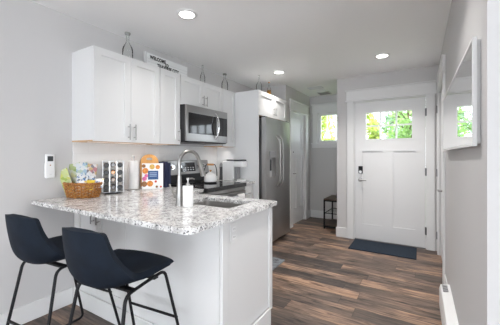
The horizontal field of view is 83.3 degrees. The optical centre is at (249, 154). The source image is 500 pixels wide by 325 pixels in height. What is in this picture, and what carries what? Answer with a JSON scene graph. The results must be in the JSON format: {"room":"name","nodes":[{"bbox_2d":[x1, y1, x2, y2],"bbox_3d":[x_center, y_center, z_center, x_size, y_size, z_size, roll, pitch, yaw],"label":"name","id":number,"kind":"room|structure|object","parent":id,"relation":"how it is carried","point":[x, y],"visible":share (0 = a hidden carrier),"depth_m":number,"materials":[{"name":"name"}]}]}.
{"room":"kitchen","nodes":[
{"label":"kitchen","id":0,"kind":"room"},
{"bbox_2d":[0,0,253,313],"bbox_3d":[-2.291,0.042,1.234,0.128,2.440,8.940,0,0,31],"label":"wall","id":1,"kind":"structure","parent":0,"point":[38,42],"depth_m":2.22,"materials":[{"name":"grey paint"}]},
{"bbox_2d":[0,287,72,324],"bbox_3d":[-2.980,1.194,-0.027,0.014,0.135,5.668,0,0,31],"label":"baseboard","id":2,"kind":"structure","parent":1,"relation":"attached to","point":[21,315],"depth_m":2.17,"materials":[{"name":"white wood"}]},
{"bbox_2d":[44,154,54,177],"bbox_3d":[-1.598,0.089,2.243,0.028,0.190,0.068,0,0,31],"label":"remote","id":3,"kind":"object","parent":1,"relation":"attached to","point":[49,165],"visible":1,"depth_m":2.23,"materials":[{"name":"white plastic"}]},
{"bbox_2d":[72,45,159,143],"bbox_3d":[-1.193,-0.489,2.588,0.364,0.765,0.662,0,0,31],"label":"upper cabinet","id":4,"kind":"object","parent":1,"relation":"attached to","point":[116,97],"visible":1,"depth_m":2.39,"materials":[{"name":"white wood"}]},
{"bbox_2d":[122,32,132,57],"bbox_3d":[-1.146,-1.008,2.633,0.094,0.272,0.094,0,0,31],"label":"glass bottle","id":5,"kind":"object","parent":4,"relation":"on","point":[126,33],"visible":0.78,"depth_m":2.63,"materials":[{"name":"grey"}]},
{"bbox_2d":[139,68,180,144],"bbox_3d":[-0.949,-0.489,2.991,0.364,0.765,0.272,0,0,31],"label":"upper cabinet","id":6,"kind":"object","parent":1,"relation":"attached to","point":[170,131],"visible":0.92,"depth_m":2.92,"materials":[{"name":"white wood"}]},
{"bbox_2d":[144,51,187,76],"bbox_3d":[-0.930,-0.974,3.175,0.038,0.204,0.620,0,0,31],"label":"letter sign","id":7,"kind":"object","parent":6,"relation":"on","point":[150,58],"visible":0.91,"depth_m":3.12,"materials":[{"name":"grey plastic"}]},
{"bbox_2d":[180,74,222,111],"bbox_3d":[-0.679,-0.711,3.437,0.364,0.322,0.762,0,0,31],"label":"upper cabinet","id":8,"kind":"object","parent":1,"relation":"attached to","point":[194,92],"visible":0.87,"depth_m":3.32,"materials":[{"name":"white wood"}]},
{"bbox_2d":[180,104,226,144],"bbox_3d":[-0.628,-0.343,3.406,0.464,0.406,0.750,0,0,31],"label":"microwave","id":9,"kind":"object","parent":8,"relation":"attached to","point":[198,125],"visible":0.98,"depth_m":3.22,"materials":[{"name":"silver metal"}]},
{"bbox_2d":[204,89,234,146],"bbox_3d":[-0.422,-0.489,3.896,0.329,0.765,0.282,0,0,31],"label":"upper cabinet","id":10,"kind":"object","parent":1,"relation":"attached to","point":[228,96],"visible":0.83,"depth_m":3.84,"materials":[{"name":"white wood"}]},
{"bbox_2d":[259,90,285,121],"bbox_3d":[0.071,-0.705,4.319,0.734,0.334,0.896,0,0,31],"label":"upper cabinet","id":11,"kind":"object","parent":1,"relation":"attached to","point":[273,107],"visible":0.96,"depth_m":4.10,"materials":[{"name":"white wood"}]},
{"bbox_2d":[22,217,441,324],"bbox_3d":[0.240,1.322,0.480,5.200,0.120,10.270,0,0,31],"label":"floor","id":12,"kind":"structure","parent":0,"point":[320,280],"depth_m":2.72,"materials":[{"name":"wood"}]},
{"bbox_2d":[5,214,120,324],"bbox_3d":[-1.225,0.800,1.835,0.462,0.920,0.569,0,0,25],"label":"bar stool","id":13,"kind":"object","parent":12,"relation":"on","point":[28,240],"visible":0.72,"depth_m":1.59,"materials":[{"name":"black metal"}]},
{"bbox_2d":[62,227,178,324],"bbox_3d":[-0.690,0.800,1.535,0.462,0.920,0.569,0,0,25],"label":"bar stool","id":14,"kind":"object","parent":12,"relation":"on","point":[90,258],"visible":1,"depth_m":1.31,"materials":[{"name":"black plastic"}]},
{"bbox_2d":[73,207,271,324],"bbox_3d":[-0.671,0.820,2.255,1.597,0.884,0.666,0,0,31],"label":"base cabinet","id":15,"kind":"object","parent":12,"relation":"on","point":[213,280],"visible":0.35,"depth_m":1.84,"materials":[{"name":"white wood"}]},
{"bbox_2d":[31,187,276,234],"bbox_3d":[-0.659,0.363,2.256,1.621,0.030,1.234,0,0,31],"label":"countertop","id":16,"kind":"structure","parent":15,"relation":"on","point":[156,209],"depth_m":1.86,"materials":[{"name":"stone"}]},
{"bbox_2d":[62,181,102,197],"bbox_3d":[-1.376,0.283,2.319,0.299,0.124,0.230,0,0,31],"label":"wicker basket","id":17,"kind":"object","parent":16,"relation":"on","point":[84,187],"visible":0.91,"depth_m":2.25,"materials":[{"name":"brown wicker"}]},
{"bbox_2d":[60,168,71,192],"bbox_3d":[-1.511,0.229,2.317,0.173,0.247,0.024,0,0,16],"label":"brochure","id":18,"kind":"object","parent":17,"relation":"in","point":[65,177],"visible":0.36,"depth_m":2.32,"materials":[{"name":"green paper"}]},
{"bbox_2d":[69,162,79,182],"bbox_3d":[-1.462,0.204,2.374,0.151,0.284,0.020,0,0,2],"label":"brochure","id":19,"kind":"object","parent":17,"relation":"in","point":[72,167],"visible":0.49,"depth_m":2.38,"materials":[{"name":"paper"}]},
{"bbox_2d":[76,162,87,175],"bbox_3d":[-1.405,0.201,2.363,0.132,0.281,0.020,0,0,3],"label":"brochure","id":20,"kind":"object","parent":17,"relation":"in","point":[81,168],"visible":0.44,"depth_m":2.37,"materials":[{"name":"paper"}]},
{"bbox_2d":[76,175,88,195],"bbox_3d":[-1.386,0.252,2.310,0.116,0.178,0.021,0,0,4],"label":"brochure","id":21,"kind":"object","parent":17,"relation":"in","point":[79,177],"visible":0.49,"depth_m":2.31,"materials":[{"name":"white paper"}]},
{"bbox_2d":[86,180,94,189],"bbox_3d":[-1.297,0.243,2.275,0.070,0.075,0.042,0,0,3],"label":"snack packet","id":22,"kind":"object","parent":17,"relation":"in","point":[88,181],"visible":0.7,"depth_m":2.28,"materials":[{"name":"yellow plastic"}]},
{"bbox_2d":[86,164,97,175],"bbox_3d":[-1.331,0.206,2.350,0.110,0.269,0.020,0,0,4],"label":"brochure","id":23,"kind":"object","parent":17,"relation":"in","point":[91,168],"visible":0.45,"depth_m":2.35,"materials":[{"name":"multicoloured paper"}]},
{"bbox_2d":[88,175,95,193],"bbox_3d":[-1.319,0.255,2.321,0.100,0.174,0.014,0,0,4],"label":"brochure","id":24,"kind":"object","parent":17,"relation":"in","point":[90,177],"visible":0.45,"depth_m":2.32,"materials":[{"name":"white paper"}]},
{"bbox_2d":[95,179,103,187],"bbox_3d":[-1.250,0.233,2.326,0.070,0.070,0.059,0,0,-20],"label":"snack packet","id":25,"kind":"object","parent":17,"relation":"in","point":[97,180],"visible":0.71,"depth_m":2.33,"materials":[{"name":"white plastic"}]},
{"bbox_2d":[103,160,122,193],"bbox_3d":[-1.259,0.200,2.585,0.168,0.295,0.168,0,0,-27],"label":"spice rack","id":26,"kind":"object","parent":16,"relation":"on","point":[109,191],"visible":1,"depth_m":2.52,"materials":[{"name":"silver plastic"}]},
{"bbox_2d":[127,156,140,190],"bbox_3d":[-1.151,0.178,2.782,0.130,0.340,0.130,0,0,31],"label":"paper towel holder","id":27,"kind":"object","parent":16,"relation":"on","point":[133,166],"visible":1,"depth_m":2.74,"materials":[{"name":"white paper"}]},
{"bbox_2d":[140,154,158,186],"bbox_3d":[-1.059,0.169,2.973,0.190,0.352,0.061,0,0,-31],"label":"cutting board","id":28,"kind":"object","parent":16,"relation":"on","point":[144,158],"visible":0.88,"depth_m":2.96,"materials":[{"name":"brown wood"}]},
{"bbox_2d":[141,163,162,188],"bbox_3d":[-1.001,0.217,2.882,0.210,0.263,0.053,0,0,-19],"label":"cookbook","id":29,"kind":"object","parent":16,"relation":"on","point":[152,173],"visible":1,"depth_m":2.87,"materials":[{"name":"white paper"}]},
{"bbox_2d":[159,162,167,186],"bbox_3d":[-0.968,0.210,3.072,0.160,0.275,0.034,0,0,31],"label":"book","id":30,"kind":"object","parent":16,"relation":"on","point":[165,164],"visible":0.5,"depth_m":3.03,"materials":[{"name":"blue paper"}]},
{"bbox_2d":[168,163,170,186],"bbox_3d":[-0.950,0.217,3.111,0.170,0.262,0.036,0,0,31],"label":"book","id":31,"kind":"object","parent":16,"relation":"on","point":[169,164],"visible":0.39,"depth_m":3.07,"materials":[{"name":"blue paper"}]},
{"bbox_2d":[169,149,205,205],"bbox_3d":[-0.430,0.154,2.002,0.269,0.387,0.128,0,0,-27],"label":"faucet","id":32,"kind":"object","parent":16,"relation":"on","point":[179,194],"visible":0.97,"depth_m":1.93,"materials":[{"name":"silver metal"}]},
{"bbox_2d":[183,178,194,206],"bbox_3d":[-0.415,0.251,1.895,0.075,0.194,0.071,0,0,0],"label":"soap dispenser","id":33,"kind":"object","parent":16,"relation":"on","point":[187,189],"visible":1,"depth_m":1.86,"materials":[{"name":"white plastic"}]},
{"bbox_2d":[183,185,192,206],"bbox_3d":[-0.418,0.277,1.895,0.071,0.142,0.071,0,0,31],"label":"bottle","id":34,"kind":"object","parent":33,"relation":"attached to","point":[187,189],"depth_m":1.86,"materials":[{"name":"white plastic"}]},
{"bbox_2d":[193,201,242,207],"bbox_3d":[-0.248,0.488,2.084,0.488,0.218,0.364,0,0,31],"label":"sink","id":35,"kind":"object","parent":16,"relation":"in","point":[205,203],"visible":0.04,"depth_m":2.27,"materials":[{"name":"metal"}]},
{"bbox_2d":[230,222,236,243],"bbox_3d":[-0.098,0.472,1.701,0.008,0.116,0.072,0,0,31],"label":"wall outlet","id":36,"kind":"object","parent":15,"relation":"attached to","point":[233,227],"visible":1,"depth_m":1.69,"materials":[{"name":"white plastic"}]},
{"bbox_2d":[162,160,247,197],"bbox_3d":[-0.501,0.664,3.329,0.722,1.195,0.754,0,0,31],"label":"range","id":37,"kind":"object","parent":12,"relation":"on","point":[189,168],"visible":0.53,"depth_m":3.35,"materials":[{"name":"silver metal"}]},
{"bbox_2d":[171,181,245,192],"bbox_3d":[-0.524,0.363,3.343,0.668,0.045,0.754,0,0,31],"label":"cooktop","id":38,"kind":"object","parent":37,"relation":"in","point":[220,186],"depth_m":3.23,"materials":[{"name":"black glass"}]},
{"bbox_2d":[204,164,216,182],"bbox_3d":[-0.474,0.223,3.463,0.162,0.234,0.198,0,0,31],"label":"kettle","id":39,"kind":"object","parent":37,"relation":"on","point":[210,177],"visible":0.94,"depth_m":3.39,"materials":[{"name":"white metal"}]},
{"bbox_2d":[217,90,258,198],"bbox_3d":[-0.183,0.195,3.934,0.699,2.134,0.018,0,0,31],"label":"end panel","id":40,"kind":"object","parent":12,"relation":"on","point":[246,147],"visible":0.36,"depth_m":3.84,"materials":[{"name":"white wood"}]},
{"bbox_2d":[244,184,252,198],"bbox_3d":[-0.282,0.820,3.813,0.655,0.884,0.283,0,0,31],"label":"base cabinet","id":41,"kind":"object","parent":12,"relation":"on","point":[249,187],"visible":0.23,"depth_m":3.73,"materials":[{"name":"white wood"}]},
{"bbox_2d":[217,179,254,184],"bbox_3d":[-0.282,0.363,3.813,0.654,0.030,0.288,0,0,31],"label":"countertop","id":42,"kind":"structure","parent":41,"relation":"on","point":[246,181],"depth_m":3.69,"materials":[{"name":"stone"}]},
{"bbox_2d":[219,162,222,179],"bbox_3d":[-0.405,0.225,3.944,0.052,0.245,0.052,0,0,31],"label":"pepper grinder","id":43,"kind":"object","parent":42,"relation":"on","point":[221,164],"visible":1,"depth_m":3.92,"materials":[{"name":"grey"}]},
{"bbox_2d":[223,160,246,180],"bbox_3d":[-0.208,0.206,3.848,0.337,0.284,0.120,0,0,31],"label":"coffee maker","id":44,"kind":"object","parent":42,"relation":"on","point":[231,168],"visible":0.98,"depth_m":3.80,"materials":[{"name":"white plastic"}]},
{"bbox_2d":[259,116,289,241],"bbox_3d":[0.144,0.369,4.278,0.804,1.786,0.820,0,0,31],"label":"refrigerator","id":45,"kind":"object","parent":12,"relation":"on","point":[274,135],"visible":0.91,"depth_m":4.02,"materials":[{"name":"silver metal"}]},
{"bbox_2d":[272,257,284,270],"bbox_3d":[0.014,1.256,3.039,0.365,0.012,0.975,0,0,31],"label":"kitchen mat","id":46,"kind":"object","parent":12,"relation":"on","point":[276,262],"visible":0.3,"depth_m":3.27,"materials":[{"name":"grey fabric"}]},
{"bbox_2d":[323,195,336,228],"bbox_3d":[1.526,1.006,4.979,0.293,0.512,0.540,0,0,31],"label":"bench","id":47,"kind":"object","parent":12,"relation":"on","point":[333,222],"visible":0.56,"depth_m":4.82,"materials":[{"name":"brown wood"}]},
{"bbox_2d":[325,208,336,214],"bbox_3d":[1.526,0.997,4.979,0.283,0.012,0.530,0,0,31],"label":"wire shelf","id":48,"kind":"object","parent":47,"relation":"attached to","point":[332,209],"depth_m":4.91,"materials":[{"name":"black metal"}]},
{"bbox_2d":[325,219,336,226],"bbox_3d":[1.526,1.203,4.979,0.289,0.014,0.494,0,0,31],"label":"shelf","id":49,"kind":"object","parent":47,"relation":"attached to","point":[333,222],"depth_m":4.91,"materials":[{"name":"brown wood"}]},
{"bbox_2d":[348,239,416,259],"bbox_3d":[1.784,1.256,3.788,0.794,0.010,0.480,0,0,31],"label":"door mat","id":50,"kind":"object","parent":12,"relation":"on","point":[357,244],"visible":1,"depth_m":3.76,"materials":[{"name":"fabric"}]},
{"bbox_2d":[30,0,451,96],"bbox_3d":[0.240,-1.228,0.480,5.200,0.100,10.270,0,0,31],"label":"ceiling","id":51,"kind":"structure","parent":0,"point":[315,43],"depth_m":2.73,"materials":[{"name":"white paint"}]},
{"bbox_2d":[176,9,197,19],"bbox_3d":[-0.527,-1.173,2.350,0.176,0.008,0.176,0,0,31],"label":"recessed light","id":52,"kind":"object","parent":51,"relation":"in","point":[188,14],"visible":1,"depth_m":2.34,"materials":[{"name":"white plastic"}]},
{"bbox_2d":[179,11,193,17],"bbox_3d":[-0.527,-1.173,2.350,0.122,0.006,0.122,0,0,31],"label":"diffuser","id":53,"kind":"object","parent":52,"relation":"attached to","point":[182,14],"depth_m":2.34,"materials":[{"name":"white plastic"}]},
{"bbox_2d":[273,70,284,73],"bbox_3d":[0.412,-1.173,3.993,0.176,0.008,0.176,0,0,31],"label":"recessed light","id":54,"kind":"object","parent":51,"relation":"in","point":[276,71],"visible":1,"depth_m":3.99,"materials":[{"name":"white plastic"}]},
{"bbox_2d":[308,86,323,89],"bbox_3d":[1.148,-1.170,4.927,0.250,0.016,0.180,0,0,31],"label":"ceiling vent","id":55,"kind":"object","parent":51,"relation":"in","point":[316,87],"visible":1,"depth_m":4.92,"materials":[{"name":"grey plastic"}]},
{"bbox_2d":[317,91,331,94],"bbox_3d":[1.407,-1.168,5.326,0.220,0.018,0.230,0,0,31],"label":"ceiling vent","id":56,"kind":"object","parent":51,"relation":"in","point":[325,92],"visible":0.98,"depth_m":5.30,"materials":[{"name":"grey plastic"}]},
{"bbox_2d":[374,53,389,58],"bbox_3d":[1.564,-1.173,3.331,0.176,0.008,0.176,0,0,31],"label":"recessed light","id":57,"kind":"object","parent":51,"relation":"in","point":[381,55],"visible":1,"depth_m":3.31,"materials":[{"name":"white plastic"}]},
{"bbox_2d":[254,86,278,97],"bbox_3d":[0.264,0.042,4.983,0.620,2.440,0.120,0,0,31],"label":"wall","id":58,"kind":"structure","parent":0,"point":[274,89],"depth_m":4.83,"materials":[{"name":"grey paint"}]},
{"bbox_2d":[279,85,309,218],"bbox_3d":[0.894,0.042,5.309,0.120,2.440,1.330,0,0,31],"label":"wall","id":59,"kind":"structure","parent":0,"point":[286,92],"depth_m":5.37,"materials":[{"name":"grey paint"}]},
{"bbox_2d":[290,109,292,227],"bbox_3d":[0.719,0.239,4.885,0.020,2.045,0.115,0,0,31],"label":"trim","id":60,"kind":"structure","parent":59,"relation":"attached to","point":[291,111],"depth_m":4.86,"materials":[{"name":"white"}]},
{"bbox_2d":[293,112,303,223],"bbox_3d":[0.889,0.239,5.235,0.093,2.015,0.640,0,0,31],"label":"door","id":61,"kind":"structure","parent":59,"relation":"in","point":[298,120],"depth_m":5.33,"materials":[{"name":"white wood"}]},
{"bbox_2d":[289,98,308,115],"bbox_3d":[0.927,-0.875,5.213,0.037,0.183,0.940,0,0,31],"label":"trim","id":62,"kind":"structure","parent":59,"relation":"attached to","point":[296,106],"depth_m":5.13,"materials":[{"name":"white wood"}]},
{"bbox_2d":[305,115,307,218],"bbox_3d":[1.121,0.239,5.548,0.020,2.045,0.115,0,0,31],"label":"trim","id":63,"kind":"structure","parent":59,"relation":"attached to","point":[306,116],"depth_m":5.51,"materials":[{"name":"white wood"}]},
{"bbox_2d":[310,94,336,211],"bbox_3d":[1.669,0.042,5.547,0.960,2.440,0.120,0,0,31],"label":"wall","id":64,"kind":"structure","parent":0,"point":[323,161],"depth_m":5.62,"materials":[{"name":"grey paint"}]},
{"bbox_2d":[311,102,336,147],"bbox_3d":[1.575,-0.582,5.508,0.780,0.878,0.045,0,0,31],"label":"trim","id":65,"kind":"structure","parent":64,"relation":"attached to","point":[324,107],"depth_m":5.62,"materials":[{"name":"white wood"}]},
{"bbox_2d":[311,210,336,218],"bbox_3d":[1.574,1.187,5.526,0.792,0.150,0.014,0,0,31],"label":"baseboard","id":66,"kind":"structure","parent":64,"relation":"attached to","point":[314,213],"depth_m":5.61,"materials":[{"name":"white wood"}]},
{"bbox_2d":[318,112,336,142],"bbox_3d":[1.614,-0.538,5.572,0.520,0.600,0.045,0,0,31],"label":"window","id":67,"kind":"structure","parent":64,"relation":"in","point":[332,113],"depth_m":5.65,"materials":[{"name":"white"}]},
{"bbox_2d":[337,65,438,250],"bbox_3d":[1.946,0.042,4.082,1.310,2.440,0.140,0,0,31],"label":"wall","id":68,"kind":"structure","parent":0,"point":[429,73],"depth_m":4.26,"materials":[{"name":"grey paint"}]},
{"bbox_2d":[336,227,346,237],"bbox_3d":[1.405,1.187,4.319,0.168,0.150,0.014,0,0,31],"label":"baseboard","id":69,"kind":"structure","parent":68,"relation":"attached to","point":[340,231],"depth_m":4.31,"materials":[{"name":"white wood"}]},
{"bbox_2d":[347,102,353,238],"bbox_3d":[1.517,0.231,4.248,0.095,2.062,0.020,0,0,31],"label":"trim","id":70,"kind":"structure","parent":68,"relation":"attached to","point":[350,105],"depth_m":4.24,"materials":[{"name":"white"}]},
{"bbox_2d":[345,80,435,102],"bbox_3d":[1.942,-0.889,3.981,1.159,0.178,0.036,0,0,31],"label":"trim","id":71,"kind":"structure","parent":68,"relation":"attached to","point":[425,87],"depth_m":3.94,"materials":[{"name":"white wood"}]},
{"bbox_2d":[354,95,426,248],"bbox_3d":[1.994,0.231,4.047,0.932,2.062,0.130,0,0,31],"label":"trim","id":72,"kind":"structure","parent":68,"relation":"attached to","point":[422,95],"depth_m":4.00,"materials":[{"name":"white"}]},
{"bbox_2d":[355,238,425,248],"bbox_3d":[1.992,1.256,4.043,0.906,0.012,0.120,0,0,31],"label":"trim","id":73,"kind":"structure","parent":68,"relation":"attached to","point":[355,238],"depth_m":3.97,"materials":[{"name":"white wood"}]},
{"bbox_2d":[355,97,426,247],"bbox_3d":[1.971,0.233,3.995,0.915,2.030,0.107,0,0,31],"label":"door","id":74,"kind":"structure","parent":68,"relation":"in","point":[390,174],"depth_m":3.99,"materials":[{"name":"white"}]},
{"bbox_2d":[365,109,412,139],"bbox_3d":[1.978,-0.424,4.022,0.617,0.412,0.038,0,0,31],"label":"window grille","id":75,"kind":"object","parent":74,"relation":"attached to","point":[379,111],"depth_m":4.02,"materials":[{"name":"white wood"}]},
{"bbox_2d":[427,94,434,250],"bbox_3d":[2.392,0.231,3.719,0.090,2.062,0.020,0,0,31],"label":"trim","id":76,"kind":"structure","parent":68,"relation":"attached to","point":[431,97],"depth_m":3.71,"materials":[{"name":"white"}]},
{"bbox_2d":[439,0,499,324],"bbox_3d":[1.754,0.042,2.375,0.130,2.440,3.260,0,0,31],"label":"wall","id":77,"kind":"structure","parent":0,"point":[472,173],"depth_m":1.19,"materials":[{"name":"grey paint"}]},
{"bbox_2d":[437,92,438,254],"bbox_3d":[2.397,0.237,3.582,0.020,2.050,0.090,0,0,31],"label":"trim","id":78,"kind":"structure","parent":77,"relation":"attached to","point":[438,92],"depth_m":3.55,"materials":[{"name":"white"}]},
{"bbox_2d":[436,91,441,257],"bbox_3d":[2.146,0.237,3.150,0.115,2.026,0.912,0,0,31],"label":"door","id":79,"kind":"structure","parent":77,"relation":"in","point":[438,190],"depth_m":3.42,"materials":[{"name":"white wood"}]},
{"bbox_2d":[436,54,445,93],"bbox_3d":[2.129,-0.872,3.153,0.034,0.168,1.150,0,0,31],"label":"trim","id":80,"kind":"structure","parent":77,"relation":"attached to","point":[442,65],"depth_m":2.90,"materials":[{"name":"white wood"}]},
{"bbox_2d":[442,72,445,283],"bbox_3d":[1.874,0.237,2.717,0.020,2.050,0.090,0,0,31],"label":"trim","id":81,"kind":"structure","parent":77,"relation":"attached to","point":[444,73],"depth_m":2.68,"materials":[{"name":"white wood"}]},
{"bbox_2d":[439,284,458,324],"bbox_3d":[1.215,1.155,1.679,0.071,0.214,1.450,0,0,31],"label":"baseboard heater","id":82,"kind":"object","parent":77,"relation":"attached to","point":[446,303],"visible":1,"depth_m":1.99,"materials":[{"name":"white metal"}]},
{"bbox_2d":[442,284,448,291],"bbox_3d":[1.540,1.054,2.218,0.034,0.010,0.120,0,0,31],"label":"grille","id":83,"kind":"object","parent":82,"relation":"attached to","point":[445,288],"depth_m":2.21,"materials":[{"name":"grey plastic"}]},
{"bbox_2d":[443,36,480,150],"bbox_3d":[1.279,-0.255,1.754,0.028,0.437,1.475,0,0,31],"label":"wall mirror","id":84,"kind":"object","parent":77,"relation":"attached to","point":[462,99],"visible":1,"depth_m":1.31,"materials":[{"name":"white mirror"}]},
{"bbox_2d":[444,44,471,148],"bbox_3d":[1.272,-0.255,1.758,0.005,0.413,1.451,0,0,31],"label":"mirror glass","id":85,"kind":"object","parent":84,"relation":"attached to","point":[458,100],"depth_m":1.46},
{"label":"outside","id":86,"kind":"structure","parent":0,"visible":0},
{"bbox_3d":[7.913,1.587,16.063,30.000,0.050,24.320,0,0,31],"label":"ground","id":87,"kind":"structure","parent":86,"visible":0},
{"bbox_2d":[321,116,334,140],"bbox_3d":[2.233,-0.411,9.566,1.121,3.950,1.308,0,0,-14],"label":"tree","id":88,"kind":"object","parent":87,"relation":"on","point":[324,125],"visible":0.09,"depth_m":9.23,"materials":[{"name":"green plant"}]},
{"bbox_2d":[321,115,336,139],"bbox_3d":[2.819,-0.616,12.770,2.545,4.360,2.280,0,0,31],"label":"tree","id":89,"kind":"object","parent":87,"relation":"on","point":[331,116],"visible":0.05,"depth_m":12.67,"materials":[{"name":"green plant"}]},
{"bbox_2d":[367,113,382,138],"bbox_3d":[3.207,-0.096,8.166,1.233,3.322,1.261,0,0,31],"label":"tree","id":90,"kind":"object","parent":87,"relation":"on","point":[372,132],"visible":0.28,"depth_m":7.74,"materials":[{"name":"green plant"}]},
{"bbox_2d":[375,111,411,138],"bbox_3d":[6.194,-0.340,11.494,1.981,3.808,2.141,0,0,-5],"label":"tree","id":91,"kind":"object","parent":87,"relation":"on","point":[387,117],"visible":0.22,"depth_m":11.34,"materials":[{"name":"green plant"}]},
{"bbox_2d":[384,110,411,138],"bbox_3d":[4.681,-0.176,8.187,1.466,3.481,1.351,0,0,31],"label":"tree","id":92,"kind":"object","parent":87,"relation":"on","point":[406,133],"visible":0.29,"depth_m":8.09,"materials":[{"name":"green plant"}]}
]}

